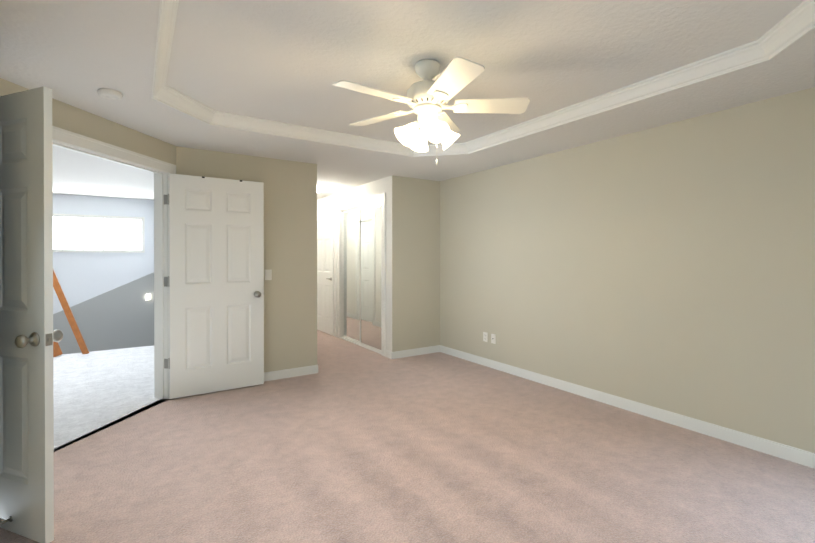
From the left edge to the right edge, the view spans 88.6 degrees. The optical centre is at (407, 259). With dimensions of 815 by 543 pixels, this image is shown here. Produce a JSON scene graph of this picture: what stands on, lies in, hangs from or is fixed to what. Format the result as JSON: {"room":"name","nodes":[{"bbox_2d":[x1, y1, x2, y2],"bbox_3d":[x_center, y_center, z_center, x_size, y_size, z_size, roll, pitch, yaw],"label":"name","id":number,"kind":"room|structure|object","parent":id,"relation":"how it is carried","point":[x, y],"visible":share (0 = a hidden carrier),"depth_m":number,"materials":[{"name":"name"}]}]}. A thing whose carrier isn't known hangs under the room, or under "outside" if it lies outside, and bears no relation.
{"room":"empty bedroom","nodes":[
{"label":"empty bedroom","id":0,"kind":"room"},
{"bbox_2d":[0,78,175,164],"bbox_3d":[-2.468,0.115,3.057,0.124,2.440,2.160,0,0,8],"label":"wall","id":1,"kind":"structure","parent":0,"point":[65,116],"depth_m":3.26,"materials":[{"name":"beige paint"}]},
{"bbox_2d":[0,86,62,542],"bbox_3d":[-2.084,0.262,2.104,0.885,2.130,0.188,0,0,21],"label":"door leaf","id":2,"kind":"structure","parent":1,"relation":"in","point":[28,335],"depth_m":1.99,"materials":[{"name":"white paint"}]},
{"bbox_2d":[52,126,175,398],"bbox_3d":[-2.457,0.212,3.117,0.166,2.245,1.930,0,0,8],"label":"door frame","id":3,"kind":"structure","parent":1,"relation":"attached to","point":[161,230],"depth_m":3.97,"materials":[{"name":"white wood"}]},
{"bbox_2d":[164,277,167,286],"bbox_3d":[-2.297,0.210,3.972,0.038,0.092,0.003,0,0,9],"label":"hinge plate","id":4,"kind":"object","parent":1,"relation":"attached to","point":[166,281],"depth_m":3.97,"materials":[{"name":"grey metal"}]},
{"bbox_2d":[164,359,167,368],"bbox_3d":[-2.297,0.990,3.975,0.038,0.092,0.003,0,0,9],"label":"hinge plate","id":5,"kind":"object","parent":1,"relation":"attached to","point":[165,360],"depth_m":3.97,"materials":[{"name":"grey metal"}]},
{"bbox_2d":[164,195,167,203],"bbox_3d":[-2.297,-0.570,3.968,0.038,0.092,0.003,0,0,9],"label":"hinge plate","id":6,"kind":"object","parent":1,"relation":"attached to","point":[165,196],"depth_m":3.97,"materials":[{"name":"grey metal"}]},
{"bbox_2d":[168,173,263,398],"bbox_3d":[-1.891,0.252,4.192,0.885,2.131,0.181,0,0,-33],"label":"door leaf","id":7,"kind":"structure","parent":1,"relation":"in","point":[216,284],"depth_m":4.16,"materials":[{"name":"white paint"}]},
{"bbox_2d":[53,194,153,353],"bbox_3d":[-6.503,0.847,6.892,4.010,3.940,0.155,0,0,-33],"label":"wall","id":8,"kind":"structure","parent":0,"point":[82,277],"depth_m":7.52,"materials":[{"name":"white paint"}]},
{"bbox_2d":[53,213,144,252],"bbox_3d":[-5.695,-0.455,7.340,1.820,0.660,0.030,0,0,-33],"label":"window","id":9,"kind":"structure","parent":8,"relation":"in","point":[94,233],"depth_m":7.46,"materials":[{"name":"white glass"}]},
{"bbox_2d":[53,345,167,450],"bbox_3d":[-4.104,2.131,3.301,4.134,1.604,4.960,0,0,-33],"label":"floor carpet","id":10,"kind":"object","parent":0,"point":[94,392],"depth_m":4.26,"materials":[{"name":"white carpet"}]},
{"bbox_2d":[53,269,88,356],"bbox_3d":[-4.989,0.173,5.530,1.228,2.362,0.050,0,0,-33],"label":"stair railing","id":11,"kind":"object","parent":10,"relation":"on","point":[57,350],"visible":0.26,"depth_m":5.71,"materials":[{"name":"brown wood"}]},
{"bbox_2d":[176,146,306,371],"bbox_3d":[-1.760,0.108,4.497,1.360,2.440,0.120,0,0,-33],"label":"wall","id":12,"kind":"structure","parent":0,"point":[285,261],"depth_m":4.65,"materials":[{"name":"beige paint"}]},
{"bbox_2d":[265,269,271,279],"bbox_3d":[-1.522,0.168,4.571,0.072,0.116,0.016,0,0,-33],"label":"switch plate","id":13,"kind":"object","parent":12,"relation":"attached to","point":[268,274],"visible":1,"depth_m":4.57,"materials":[{"name":"white plastic"}]},
{"bbox_2d":[264,364,317,381],"bbox_3d":[-1.662,1.281,4.487,1.429,0.095,0.014,0,0,-33],"label":"baseboard","id":14,"kind":"structure","parent":12,"relation":"attached to","point":[300,371],"depth_m":4.70,"materials":[{"name":"white wood"}]},
{"bbox_2d":[307,163,316,365],"bbox_3d":[-1.845,0.101,5.991,0.120,2.440,2.720,0,0,-33],"label":"wall","id":15,"kind":"structure","parent":0,"point":[311,264],"depth_m":4.85,"materials":[{"name":"beige paint"}]},
{"bbox_2d":[317,179,382,209],"bbox_3d":[-1.111,0.093,7.691,0.800,2.440,4.060,0,0,-33],"label":"wall","id":16,"kind":"structure","parent":0,"point":[365,190],"depth_m":6.57,"materials":[{"name":"white paint"}]},
{"bbox_2d":[317,211,333,335],"bbox_3d":[-1.499,0.237,7.516,0.035,2.130,0.866,0,0,-33],"label":"end door","id":17,"kind":"structure","parent":16,"relation":"in","point":[325,270],"depth_m":7.43,"materials":[{"name":"white paint"}]},
{"bbox_2d":[317,205,336,336],"bbox_3d":[-1.487,0.197,7.523,0.016,2.235,1.046,0,0,-33],"label":"door frame","id":18,"kind":"structure","parent":16,"relation":"attached to","point":[328,209],"depth_m":7.11,"materials":[{"name":"white wood"}]},
{"bbox_2d":[340,200,380,353],"bbox_3d":[-0.702,0.244,6.397,0.070,2.150,1.440,0,0,-33],"label":"mirrored closet doors","id":19,"kind":"structure","parent":16,"relation":"in","point":[361,275],"depth_m":6.33,"materials":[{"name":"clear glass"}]},
{"bbox_2d":[337,193,385,355],"bbox_3d":[-0.692,0.202,6.403,0.136,2.235,1.610,0,0,-33],"label":"trim","id":20,"kind":"structure","parent":16,"relation":"attached to","point":[374,198],"depth_m":6.22,"materials":[{"name":"white wood"}]},
{"bbox_2d":[0,330,814,542],"bbox_3d":[-1.189,1.389,4.265,4.899,0.120,9.740,0,0,-33],"label":"floor","id":21,"kind":"structure","parent":0,"point":[440,447],"depth_m":2.65,"materials":[{"name":"pink carpet"}]},
{"bbox_2d":[0,0,814,199],"bbox_3d":[-2.359,-1.158,3.676,7.490,0.100,10.040,0,0,-33],"label":"ceiling","id":22,"kind":"structure","parent":0,"point":[77,53],"depth_m":2.96,"materials":[{"name":"white paint"}]},
{"bbox_2d":[97,88,122,99],"bbox_3d":[-1.960,-1.085,2.755,0.138,0.038,0.138,0,0,-33],"label":"smoke detector","id":23,"kind":"object","parent":22,"relation":"attached to","point":[109,94],"visible":1,"depth_m":2.72,"materials":[{"name":"white plastic"}]},
{"bbox_2d":[317,186,324,191],"bbox_3d":[-1.410,-1.082,6.492,0.250,0.078,0.250,0,0,-33],"label":"hall ceiling light","id":24,"kind":"object","parent":22,"relation":"attached to","point":[320,189],"visible":0.42,"depth_m":6.42,"materials":[{"name":"white glass"}]},
{"bbox_2d":[151,0,814,156],"bbox_3d":[0.125,-1.152,2.578,2.850,0.102,3.340,0,0,-33],"label":"crown molding","id":25,"kind":"structure","parent":22,"relation":"attached to","point":[793,26],"depth_m":2.97,"materials":[{"name":"white"}]},
{"bbox_2d":[383,175,439,351],"bbox_3d":[0.062,0.102,5.878,0.800,2.440,0.260,0,0,-33],"label":"wall","id":26,"kind":"structure","parent":0,"point":[412,263],"depth_m":5.73,"materials":[{"name":"beige paint"}]},
{"bbox_2d":[388,345,439,358],"bbox_3d":[0.118,1.275,5.756,0.783,0.095,0.014,0,0,-33],"label":"baseboard","id":27,"kind":"structure","parent":26,"relation":"attached to","point":[432,349],"depth_m":5.72,"materials":[{"name":"white wood"}]},
{"bbox_2d":[155,0,804,144],"bbox_3d":[0.125,-1.243,2.578,3.450,0.080,3.940,0,0,-33],"label":"ceiling","id":28,"kind":"structure","parent":0,"point":[288,61],"depth_m":2.38,"materials":[{"name":"white paint"}]},
{"bbox_2d":[332,57,529,164],"bbox_3d":[0.098,-0.893,2.555,1.160,0.620,1.201,0,0,-33],"label":"ceiling fan","id":29,"kind":"object","parent":28,"relation":"hanging from","point":[427,98],"visible":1,"depth_m":2.51,"materials":[{"name":"white metal"}]},
{"bbox_2d":[440,87,814,452],"bbox_3d":[0.818,0.103,5.556,0.120,2.440,9.740,0,0,-33],"label":"wall","id":30,"kind":"structure","parent":0,"point":[670,267],"depth_m":3.45,"materials":[{"name":"beige paint"}]},
{"bbox_2d":[483,332,487,341],"bbox_3d":[0.970,0.965,5.206,0.008,0.116,0.072,0,0,-33],"label":"electrical outlet plate","id":31,"kind":"object","parent":30,"relation":"attached to","point":[485,336],"visible":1,"depth_m":5.20,"materials":[{"name":"white plastic"}]},
{"bbox_2d":[491,334,495,343],"bbox_3d":[1.044,0.965,5.087,0.014,0.116,0.072,0,0,-33],"label":"electrical outlet plate","id":32,"kind":"object","parent":30,"relation":"attached to","point":[493,338],"visible":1,"depth_m":5.08,"materials":[{"name":"white plastic"}]},
{"bbox_2d":[440,345,814,468],"bbox_3d":[1.901,1.284,3.761,0.014,0.095,5.300,0,0,-33],"label":"baseboard","id":33,"kind":"structure","parent":30,"relation":"attached to","point":[786,452],"depth_m":3.44,"materials":[{"name":"white wood"}]}
]}

